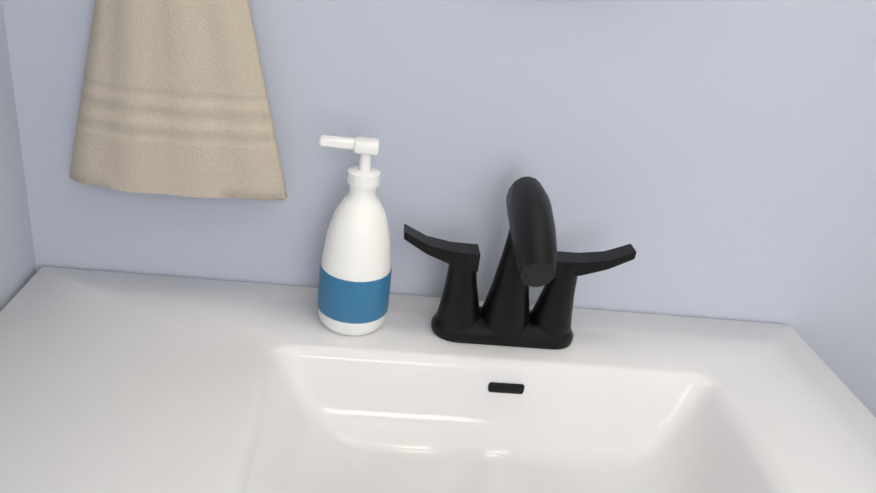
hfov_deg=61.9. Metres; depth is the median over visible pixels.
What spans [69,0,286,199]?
hanging towel
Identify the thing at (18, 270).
wall
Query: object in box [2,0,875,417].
wall
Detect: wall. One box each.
[0,0,36,311]
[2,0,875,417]
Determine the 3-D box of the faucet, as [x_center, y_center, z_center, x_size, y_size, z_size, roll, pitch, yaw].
[0.088,0.031,0.769,0.252,0.188,0.140,5,25,-6]
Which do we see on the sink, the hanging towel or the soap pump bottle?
the soap pump bottle
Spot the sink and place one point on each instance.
(115, 382)
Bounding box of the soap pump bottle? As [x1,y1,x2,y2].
[317,135,391,335]
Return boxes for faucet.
[403,176,635,348]
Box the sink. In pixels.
[0,267,875,492]

